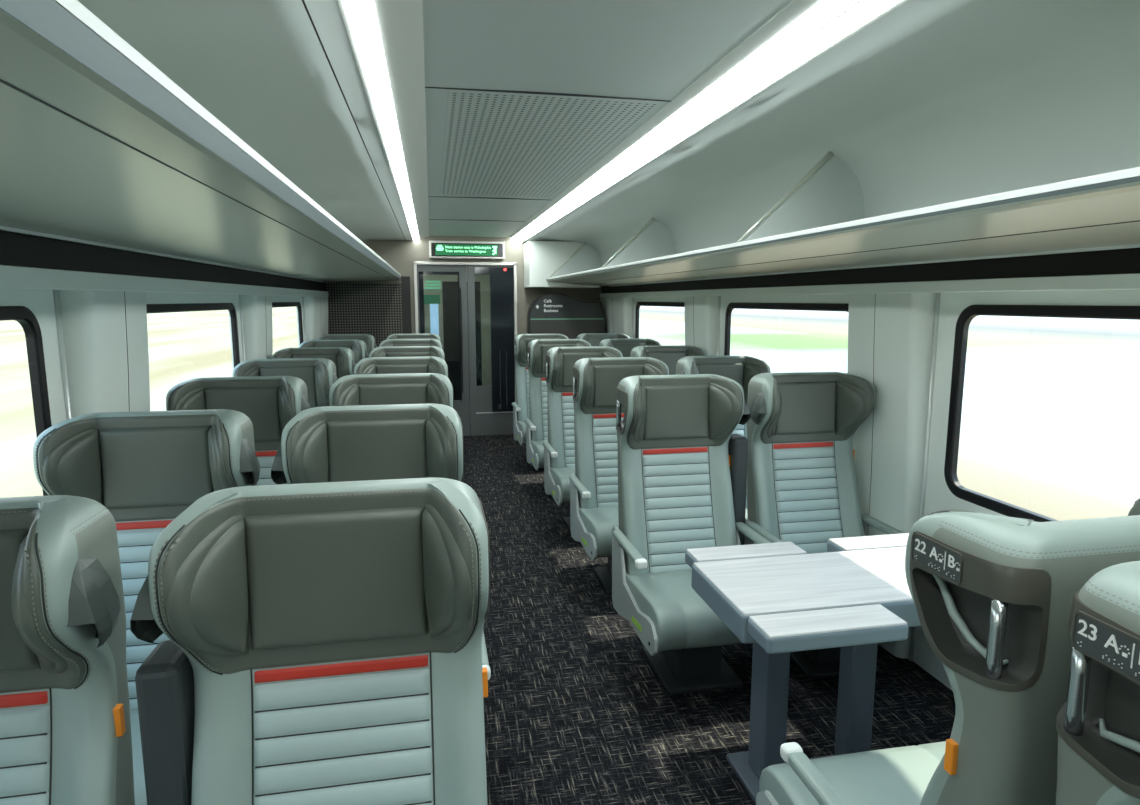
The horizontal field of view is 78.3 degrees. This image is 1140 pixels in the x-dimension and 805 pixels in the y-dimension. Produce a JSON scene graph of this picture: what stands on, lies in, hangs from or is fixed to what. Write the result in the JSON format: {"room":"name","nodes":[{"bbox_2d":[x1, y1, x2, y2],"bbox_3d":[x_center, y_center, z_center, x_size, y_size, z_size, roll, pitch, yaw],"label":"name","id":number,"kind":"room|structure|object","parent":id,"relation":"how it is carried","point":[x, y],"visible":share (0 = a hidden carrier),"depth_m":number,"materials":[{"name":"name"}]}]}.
{"room":"train carriage","nodes":[
{"label":"train carriage","id":0,"kind":"room"},
{"bbox_2d":[0,288,304,425],"bbox_3d":[-1.844,-0.049,2.820,0.040,2.600,11.000,-2,8,-11],"label":"window frames","id":1,"kind":"structure","parent":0,"point":[40,302],"depth_m":2.36,"materials":[{"name":"grey plastic"}]},
{"bbox_2d":[0,306,51,495],"bbox_3d":[-1.568,0.202,1.516,0.030,0.802,1.650,-2,8,-11],"label":"window","id":2,"kind":"structure","parent":1,"relation":"in","point":[24,316],"depth_m":2.25,"materials":[{"name":"black rubber"}]},
{"bbox_2d":[53,290,149,419],"bbox_3d":[-1.752,0.412,2.774,0.107,1.700,0.587,-2,8,-11],"label":"trim","id":3,"kind":"structure","parent":1,"relation":"attached to","point":[103,335],"depth_m":2.51,"materials":[{"name":"white plastic"}]},
{"bbox_2d":[0,230,326,290],"bbox_3d":[-1.782,-0.546,2.708,0.107,0.105,10.900,-2,8,-11],"label":"trim","id":4,"kind":"structure","parent":1,"relation":"attached to","point":[16,249],"depth_m":2.65,"materials":[{"name":"black plastic"}]},
{"bbox_2d":[0,265,328,296],"bbox_3d":[-1.773,-0.463,2.722,0.125,0.063,10.900,-2,8,-11],"label":"trim","id":5,"kind":"structure","parent":1,"relation":"attached to","point":[16,277],"depth_m":2.62,"materials":[{"name":"plastic"}]},
{"bbox_2d":[146,303,239,367],"bbox_3d":[-2.021,-0.133,3.797,0.030,0.802,1.650,-2,8,-11],"label":"window","id":6,"kind":"structure","parent":1,"relation":"in","point":[188,307],"depth_m":3.99,"materials":[{"name":"black rubber"}]},
{"bbox_2d":[239,295,272,361],"bbox_3d":[-2.205,0.078,5.056,0.107,1.700,0.587,-2,8,-11],"label":"trim","id":7,"kind":"structure","parent":1,"relation":"attached to","point":[255,310],"depth_m":4.74,"materials":[{"name":"white plastic"}]},
{"bbox_2d":[272,302,302,343],"bbox_3d":[-2.474,-0.467,6.079,0.030,0.802,1.650,-2,8,-11],"label":"window","id":8,"kind":"structure","parent":1,"relation":"in","point":[274,304],"depth_m":6.76,"materials":[{"name":"black rubber"}]},
{"bbox_2d":[302,296,327,340],"bbox_3d":[-2.710,-0.294,7.596,0.107,1.700,1.121,-2,8,-11],"label":"trim","id":9,"kind":"structure","parent":1,"relation":"attached to","point":[315,309],"depth_m":7.11,"materials":[{"name":"white plastic"}]},
{"bbox_2d":[326,283,402,346],"bbox_3d":[-2.360,-0.458,8.193,0.990,1.852,0.048,-2,8,-11],"label":"wall","id":10,"kind":"structure","parent":0,"point":[374,309],"depth_m":8.08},
{"bbox_2d":[401,276,411,333],"bbox_3d":[-1.904,-1.000,8.173,0.098,0.930,0.008,-2,8,-11],"label":"trim","id":11,"kind":"structure","parent":10,"relation":"attached to","point":[405,280],"depth_m":8.15,"materials":[{"name":"black plastic"}]},
{"bbox_2d":[423,275,491,385],"bbox_3d":[-1.860,-1.190,11.229,2.200,2.420,0.060,-2,8,-11],"label":"wall","id":12,"kind":"structure","parent":0,"point":[484,280],"depth_m":11.20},
{"bbox_2d":[424,295,439,303],"bbox_3d":[-2.253,-1.626,11.038,0.400,0.140,0.025,-2,8,-11],"label":"sign","id":13,"kind":"object","parent":12,"relation":"attached to","point":[428,299],"visible":0.56,"depth_m":11.04,"materials":[{"name":"green"}]},
{"bbox_2d":[425,287,439,288],"bbox_3d":[-2.165,-1.801,11.030,0.240,0.028,0.024,-2,8,-11],"label":"bar","id":14,"kind":"object","parent":12,"relation":"attached to","point":[425,287],"visible":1,"depth_m":11.02,"materials":[{"name":"green"}]},
{"bbox_2d":[425,284,439,285],"bbox_3d":[-2.160,-1.851,11.023,0.230,0.028,0.024,-2,8,-11],"label":"bar","id":15,"kind":"object","parent":12,"relation":"attached to","point":[425,284],"visible":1,"depth_m":11.01,"materials":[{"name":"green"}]},
{"bbox_2d":[430,304,438,334],"bbox_3d":[-2.152,-1.250,11.122,0.130,0.670,0.012,-2,8,-11],"label":"window","id":16,"kind":"structure","parent":12,"relation":"in","point":[434,317],"depth_m":11.11,"materials":[{"name":"blue glass"}]},
{"bbox_2d":[442,281,481,400],"bbox_3d":[-1.733,-0.971,11.287,0.600,1.930,0.040,-2,8,-11],"label":"door","id":17,"kind":"structure","parent":12,"relation":"in","point":[449,289],"depth_m":11.24,"materials":[{"name":"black glass"}]},
{"bbox_2d":[327,236,603,334],"bbox_3d":[-1.207,-0.872,8.439,3.600,2.600,0.100,-2,8,-11],"label":"wall","id":18,"kind":"structure","parent":0,"point":[401,255],"depth_m":8.25,"materials":[{"name":"grey plastic"}]},
{"bbox_2d":[417,265,469,435],"bbox_3d":[-1.511,-0.602,8.393,0.581,2.060,0.078,-2,8,-11],"label":"door","id":19,"kind":"structure","parent":18,"relation":"in","point":[462,406],"depth_m":8.36,"materials":[{"name":"grey paint"}]},
{"bbox_2d":[414,262,516,402],"bbox_3d":[-1.239,-0.622,8.449,1.201,2.102,0.120,-2,8,-11],"label":"trim","id":20,"kind":"structure","parent":18,"relation":"attached to","point":[415,263],"depth_m":8.26,"materials":[{"name":"silver metal"}]},
{"bbox_2d":[429,241,504,258],"bbox_3d":[-1.204,-1.785,8.195,0.872,0.196,0.107,-2,8,-11],"label":"display","id":21,"kind":"object","parent":18,"relation":"attached to","point":[437,249],"visible":1,"depth_m":8.15,"materials":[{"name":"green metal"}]},
{"bbox_2d":[467,265,514,435],"bbox_3d":[-0.948,-0.617,8.495,0.548,2.060,0.093,-2,8,-11],"label":"door","id":22,"kind":"structure","parent":18,"relation":"in","point":[491,408],"depth_m":8.50,"materials":[{"name":"grey paint"}]},
{"bbox_2d":[524,241,599,287],"bbox_3d":[-0.103,-1.616,8.249,0.825,0.517,0.477,-2,8,-11],"label":"upper cabinet","id":23,"kind":"object","parent":18,"relation":"attached to","point":[542,259],"visible":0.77,"depth_m":7.99,"materials":[{"name":"white plastic"}]},
{"bbox_2d":[422,0,791,236],"bbox_3d":[-0.146,-1.201,2.937,0.900,0.055,10.900,-2,8,-11],"label":"ceiling","id":24,"kind":"structure","parent":0,"point":[521,146],"depth_m":2.38,"materials":[{"name":"paint"}]},
{"bbox_2d":[337,0,428,240],"bbox_3d":[-0.682,-1.138,2.839,0.192,0.070,10.900,-2,8,-11],"label":"strip light","id":25,"kind":"object","parent":24,"relation":"attached to","point":[386,38],"visible":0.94,"depth_m":2.29,"materials":[{"name":"white plastic"}]},
{"bbox_2d":[425,87,670,221],"bbox_3d":[-0.462,-1.407,4.531,0.900,0.006,4.136,-2,8,-11],"label":"trim","id":26,"kind":"structure","parent":24,"relation":"attached to","point":[506,91],"depth_m":2.54,"materials":[{"name":"grey plastic"}]},
{"bbox_2d":[506,0,907,242],"bbox_3d":[0.389,-1.169,3.048,0.192,0.070,10.900,-2,8,-11],"label":"strip light","id":27,"kind":"object","parent":24,"relation":"attached to","point":[801,31],"visible":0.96,"depth_m":2.29,"materials":[{"name":"white plastic"}]},
{"bbox_2d":[463,426,955,804],"bbox_3d":[-0.436,1.013,4.748,3.600,0.060,14.100,-2,8,-11],"label":"floor","id":28,"kind":"structure","parent":0,"point":[576,712],"depth_m":2.96,"materials":[{"name":"carpet"}]},
{"bbox_2d":[0,495,134,804],"bbox_3d":[-1.040,0.870,0.999,0.650,1.310,0.751,-2,8,-11],"label":"passenger seat","id":29,"kind":"object","parent":28,"relation":"on","point":[66,737],"visible":1,"depth_m":1.23,"materials":[{"name":"leather"}]},
{"bbox_2d":[33,409,259,804],"bbox_3d":[-1.238,0.723,1.999,0.650,1.310,0.751,-2,8,-11],"label":"passenger seat","id":30,"kind":"object","parent":28,"relation":"on","point":[147,468],"visible":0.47,"depth_m":2.17,"materials":[{"name":"grey leather"}]},
{"bbox_2d":[130,708,146,804],"bbox_3d":[-1.220,1.021,1.948,0.566,0.192,0.560,-2,8,-11],"label":"seat cushion","id":31,"kind":"object","parent":30,"relation":"on","point":[138,768],"depth_m":1.84,"materials":[{"name":"leather"}]},
{"bbox_2d":[166,376,310,485],"bbox_3d":[-1.437,0.577,2.999,0.650,1.310,0.751,-2,8,-11],"label":"passenger seat","id":32,"kind":"object","parent":28,"relation":"on","point":[270,402],"visible":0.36,"depth_m":3.18,"materials":[{"name":"grey leather"}]},
{"bbox_2d":[232,358,337,407],"bbox_3d":[-1.636,0.430,3.999,0.650,1.310,0.751,-2,8,-11],"label":"passenger seat","id":33,"kind":"object","parent":28,"relation":"on","point":[318,374],"visible":0.2,"depth_m":4.17,"materials":[{"name":"grey leather"}]},
{"bbox_2d":[130,477,489,804],"bbox_3d":[-0.396,0.851,1.125,0.678,1.310,0.758,-2,8,-11],"label":"passenger seat","id":34,"kind":"object","parent":28,"relation":"on","point":[324,646],"visible":1,"depth_m":1.31,"materials":[{"name":"leather"}]},
{"bbox_2d":[272,347,355,378],"bbox_3d":[-1.834,0.284,4.999,0.650,1.310,0.751,-2,8,-11],"label":"passenger seat","id":35,"kind":"object","parent":28,"relation":"on","point":[342,357],"visible":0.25,"depth_m":5.16,"materials":[{"name":"grey leather"}]},
{"bbox_2d":[299,340,368,363],"bbox_3d":[-2.033,0.138,6.000,0.650,1.310,0.751,-2,8,-11],"label":"passenger seat","id":36,"kind":"object","parent":28,"relation":"on","point":[358,347],"visible":0.2,"depth_m":6.15,"materials":[{"name":"grey leather"}]},
{"bbox_2d":[318,334,376,354],"bbox_3d":[-2.231,-0.009,7.000,0.650,1.310,0.751,-2,8,-11],"label":"passenger seat","id":37,"kind":"object","parent":28,"relation":"on","point":[369,340],"visible":0.19,"depth_m":7.16,"materials":[{"name":"grey leather"}]},
{"bbox_2d":[271,403,490,679],"bbox_3d":[-0.595,0.705,2.125,0.678,1.310,0.758,-2,8,-11],"label":"passenger seat","id":38,"kind":"object","parent":28,"relation":"on","point":[322,444],"visible":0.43,"depth_m":2.29,"materials":[{"name":"grey leather"}]},
{"bbox_2d":[325,373,453,408],"bbox_3d":[-0.793,0.558,3.125,0.678,1.310,0.758,-2,8,-11],"label":"passenger seat","id":39,"kind":"object","parent":28,"relation":"on","point":[406,388],"visible":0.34,"depth_m":3.29,"materials":[{"name":"grey leather"}]},
{"bbox_2d":[353,356,447,376],"bbox_3d":[-0.992,0.412,4.125,0.678,1.310,0.758,-2,8,-11],"label":"passenger seat","id":40,"kind":"object","parent":28,"relation":"on","point":[425,364],"visible":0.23,"depth_m":4.29,"materials":[{"name":"grey leather"}]},
{"bbox_2d":[369,346,444,359],"bbox_3d":[-1.190,0.266,5.125,0.678,1.310,0.758,-2,8,-11],"label":"passenger seat","id":41,"kind":"object","parent":28,"relation":"on","point":[387,351],"visible":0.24,"depth_m":5.30,"materials":[{"name":"grey leather"}]},
{"bbox_2d":[379,339,442,349],"bbox_3d":[-1.389,0.119,6.125,0.678,1.310,0.758,-2,8,-11],"label":"passenger seat","id":42,"kind":"object","parent":28,"relation":"on","point":[389,342],"visible":0.19,"depth_m":6.30,"materials":[{"name":"grey leather"}]},
{"bbox_2d":[387,334,440,341],"bbox_3d":[-1.587,-0.027,7.125,0.678,1.310,0.758,-2,8,-11],"label":"passenger seat","id":43,"kind":"object","parent":28,"relation":"on","point":[393,336],"visible":0.12,"depth_m":7.30,"materials":[{"name":"grey leather"}]},
{"bbox_2d":[512,334,568,467],"bbox_3d":[-0.236,-0.024,7.101,0.678,1.310,0.758,-2,8,-11],"label":"passenger seat","id":44,"kind":"object","parent":28,"relation":"on","point":[521,341],"visible":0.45,"depth_m":7.23,"materials":[{"name":"grey leather"}]},
{"bbox_2d":[517,421,525,442],"bbox_3d":[-0.229,0.275,7.047,0.566,0.192,0.560,-2,8,-11],"label":"seat cushion","id":45,"kind":"object","parent":44,"relation":"on","point":[521,425],"depth_m":6.81,"materials":[{"name":"leather"}]},
{"bbox_2d":[525,339,590,495],"bbox_3d":[-0.036,0.123,6.096,0.678,1.310,0.758,-2,8,-11],"label":"passenger seat","id":46,"kind":"object","parent":28,"relation":"on","point":[537,426],"visible":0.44,"depth_m":6.23,"materials":[{"name":"grey leather"}]},
{"bbox_2d":[531,440,547,467],"bbox_3d":[-0.029,0.422,6.042,0.566,0.192,0.560,-2,8,-11],"label":"seat cushion","id":47,"kind":"object","parent":46,"relation":"on","point":[537,448],"depth_m":5.83,"materials":[{"name":"leather"}]},
{"bbox_2d":[527,293,606,338],"bbox_3d":[-0.029,-0.423,8.329,0.945,1.744,0.056,-2,8,-11],"label":"wall","id":48,"kind":"structure","parent":28,"relation":"on","point":[549,313],"depth_m":8.21,"materials":[{"name":"black plastic"}]},
{"bbox_2d":[543,346,622,531],"bbox_3d":[0.163,0.271,5.091,0.678,1.310,0.758,-2,8,-11],"label":"passenger seat","id":49,"kind":"object","parent":28,"relation":"on","point":[559,451],"visible":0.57,"depth_m":5.23,"materials":[{"name":"grey leather"}]},
{"bbox_2d":[550,467,574,502],"bbox_3d":[0.170,0.569,5.037,0.566,0.192,0.560,-2,8,-11],"label":"seat cushion","id":50,"kind":"object","parent":49,"relation":"on","point":[559,476],"depth_m":4.86,"materials":[{"name":"leather"}]},
{"bbox_2d":[576,333,629,345],"bbox_3d":[0.398,-0.042,7.223,0.650,1.310,0.751,-2,8,-11],"label":"passenger seat","id":51,"kind":"object","parent":28,"relation":"on","point":[594,339],"visible":0.21,"depth_m":7.39,"materials":[{"name":"grey leather"}]},
{"bbox_2d":[569,357,668,594],"bbox_3d":[0.363,0.418,4.086,0.678,1.310,0.758,-2,8,-11],"label":"passenger seat","id":52,"kind":"object","parent":28,"relation":"on","point":[594,484],"visible":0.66,"depth_m":4.23,"materials":[{"name":"grey leather"}]},
{"bbox_2d":[579,506,618,557],"bbox_3d":[0.370,0.716,4.032,0.566,0.192,0.560,-2,8,-11],"label":"seat cushion","id":53,"kind":"object","parent":52,"relation":"on","point":[596,523],"depth_m":3.85,"materials":[{"name":"leather"}]},
{"bbox_2d":[599,338,662,356],"bbox_3d":[0.598,0.105,6.218,0.650,1.310,0.751,-2,8,-11],"label":"passenger seat","id":54,"kind":"object","parent":28,"relation":"on","point":[625,346],"visible":0.16,"depth_m":6.39,"materials":[{"name":"grey leather"}]},
{"bbox_2d":[630,345,706,374],"bbox_3d":[0.797,0.253,5.214,0.650,1.310,0.751,-2,8,-11],"label":"passenger seat","id":55,"kind":"object","parent":28,"relation":"on","point":[668,354],"visible":0.2,"depth_m":5.39,"materials":[{"name":"grey leather"}]},
{"bbox_2d":[612,374,770,694],"bbox_3d":[0.562,0.565,3.081,0.678,1.310,0.758,-2,8,-11],"label":"passenger seat","id":56,"kind":"object","parent":28,"relation":"on","point":[682,468],"visible":0.93,"depth_m":3.24,"materials":[{"name":"leather"}]},
{"bbox_2d":[625,570,741,650],"bbox_3d":[0.569,0.863,3.027,0.566,0.192,0.560,-2,8,-11],"label":"seat cushion","id":57,"kind":"object","parent":56,"relation":"on","point":[663,608],"depth_m":2.79,"materials":[{"name":"leather"}]},
{"bbox_2d":[676,355,770,518],"bbox_3d":[0.997,0.400,4.209,0.650,1.310,0.751,-2,8,-11],"label":"passenger seat","id":58,"kind":"object","parent":28,"relation":"on","point":[741,369],"visible":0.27,"depth_m":4.38,"materials":[{"name":"grey leather"}]},
{"bbox_2d":[685,533,920,803],"bbox_3d":[1.030,0.944,2.388,1.160,0.760,0.692,-2,8,-11],"label":"folding table","id":59,"kind":"object","parent":28,"relation":"on","point":[779,598],"visible":0.57,"depth_m":2.34,"materials":[{"name":"grey"}]},
{"bbox_2d":[744,371,903,678],"bbox_3d":[1.197,0.547,3.204,0.650,1.310,0.751,-2,8,-11],"label":"passenger seat","id":60,"kind":"object","parent":28,"relation":"on","point":[802,486],"visible":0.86,"depth_m":3.38,"materials":[{"name":"leather"}]},
{"bbox_2d":[756,498,1139,804],"bbox_3d":[0.868,0.790,1.542,0.678,1.310,0.758,-2,8,-11],"label":"passenger seat","id":61,"kind":"object","parent":28,"relation":"on","point":[992,595],"visible":0.83,"depth_m":1.12,"materials":[{"name":"grey leather"}]},
{"bbox_2d":[759,741,945,804],"bbox_3d":[0.838,1.062,1.675,0.566,0.192,0.560,-2,8,-11],"label":"seat cushion","id":62,"kind":"object","parent":61,"relation":"on","point":[898,775],"depth_m":1.79,"materials":[{"name":"leather"}]},
{"bbox_2d":[1055,561,1139,804],"bbox_3d":[1.026,0.906,0.748,0.678,1.310,0.758,-2,8,-11],"label":"passenger seat","id":63,"kind":"object","parent":28,"relation":"on","point":[1098,722],"visible":1,"depth_m":0.93,"materials":[{"name":"grey leather"}]},
{"bbox_2d":[633,290,1139,689],"bbox_3d":[1.532,-0.145,3.476,0.040,2.600,11.000,-2,8,-11],"label":"wall","id":64,"kind":"structure","parent":0,"point":[938,497],"depth_m":3.02,"materials":[{"name":"grey plastic"}]},
{"bbox_2d":[600,297,632,337],"bbox_3d":[0.531,-0.386,8.227,0.107,1.700,1.121,-2,8,-11],"label":"trim","id":65,"kind":"structure","parent":64,"relation":"attached to","point":[618,311],"depth_m":7.83,"materials":[{"name":"white plastic"}]},
{"bbox_2d":[635,302,683,337],"bbox_3d":[0.872,-0.562,6.729,0.030,0.802,1.650,-2,8,-11],"label":"window","id":66,"kind":"structure","parent":64,"relation":"in","point":[665,304],"depth_m":7.06,"materials":[{"name":"black rubber"}]},
{"bbox_2d":[684,296,720,355],"bbox_3d":[1.036,-0.014,5.686,0.107,1.700,0.587,-2,8,-11],"label":"trim","id":67,"kind":"structure","parent":64,"relation":"attached to","point":[702,313],"depth_m":5.40,"materials":[{"name":"white plastic"}]},
{"bbox_2d":[724,303,848,355],"bbox_3d":[1.325,-0.228,4.448,0.030,0.802,1.650,-2,8,-11],"label":"window","id":68,"kind":"structure","parent":64,"relation":"in","point":[844,307],"depth_m":4.45,"materials":[{"name":"black rubber"}]},
{"bbox_2d":[600,273,1139,297],"bbox_3d":[1.480,-0.546,3.355,0.125,0.048,10.900,-2,8,-11],"label":"trim","id":69,"kind":"structure","parent":64,"relation":"attached to","point":[1108,281],"depth_m":2.82,"materials":[{"name":"plastic"}]},
{"bbox_2d":[601,248,1139,293],"bbox_3d":[1.489,-0.612,3.348,0.107,0.084,10.900,-2,8,-11],"label":"trim","id":70,"kind":"structure","parent":64,"relation":"attached to","point":[1115,261],"depth_m":2.85,"materials":[{"name":"black plastic"}]},
{"bbox_2d":[847,293,940,660],"bbox_3d":[1.489,0.320,3.404,0.107,1.700,0.587,-2,8,-11],"label":"wall panel","id":71,"kind":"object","parent":64,"relation":"attached to","point":[892,337],"depth_m":3.22,"materials":[{"name":"grey plastic"}]},
{"bbox_2d":[944,305,1139,521],"bbox_3d":[1.778,0.106,2.166,0.030,0.802,1.650,-2,8,-11],"label":"window","id":72,"kind":"structure","parent":64,"relation":"in","point":[966,316],"depth_m":2.80,"materials":[{"name":"black rubber"}]},
{"bbox_3d":[0.914,0.692,-2.241,3.600,2.600,0.100,-2,8,-11],"label":"wall","id":73,"kind":"structure","parent":0,"visible":0},
{"bbox_2d":[0,0,400,281],"bbox_3d":[-1.321,-0.651,2.773,0.832,0.108,10.880,-2,8,-11],"label":"luggage rack","id":74,"kind":"object","parent":73,"relation":"attached to","point":[99,146],"visible":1,"depth_m":1.25,"materials":[{"name":"grey plastic"}]},
{"bbox_2d":[78,0,411,241],"bbox_3d":[-1.206,-0.888,2.772,0.880,0.475,10.900,-2,8,-11],"label":"ceiling panel","id":75,"kind":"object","parent":73,"relation":"attached to","point":[261,68],"depth_m":2.20,"materials":[{"name":"white paint"}]},
{"bbox_2d":[302,0,404,238],"bbox_3d":[-0.853,-1.105,2.810,0.005,0.008,10.900,-2,8,-11],"label":"trim","id":76,"kind":"structure","parent":73,"relation":"attached to","point":[303,1],"depth_m":2.23,"materials":[{"name":"black plastic"}]},
{"bbox_2d":[524,0,1139,267],"bbox_3d":[0.913,-0.949,3.184,0.880,0.475,10.900,-2,8,-11],"label":"ceiling panel","id":77,"kind":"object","parent":73,"relation":"attached to","point":[931,102],"depth_m":2.32,"materials":[{"name":"white paint"}]},
{"bbox_2d":[546,152,1139,286],"bbox_3d":[1.108,-0.843,2.981,0.771,0.498,10.400,-2,8,-11],"label":"luggage rack","id":78,"kind":"object","parent":73,"relation":"attached to","point":[823,225],"visible":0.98,"depth_m":2.52,"materials":[{"name":"grey plastic"}]},
{"label":"outside","id":79,"kind":"structure","parent":0,"visible":0},
{"bbox_2d":[0,306,1139,520],"bbox_3d":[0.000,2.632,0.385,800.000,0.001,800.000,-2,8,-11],"label":"windows","id":80,"kind":"structure","parent":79,"point":[1050,426],"depth_m":22.81,"materials":[{"name":"glass"}]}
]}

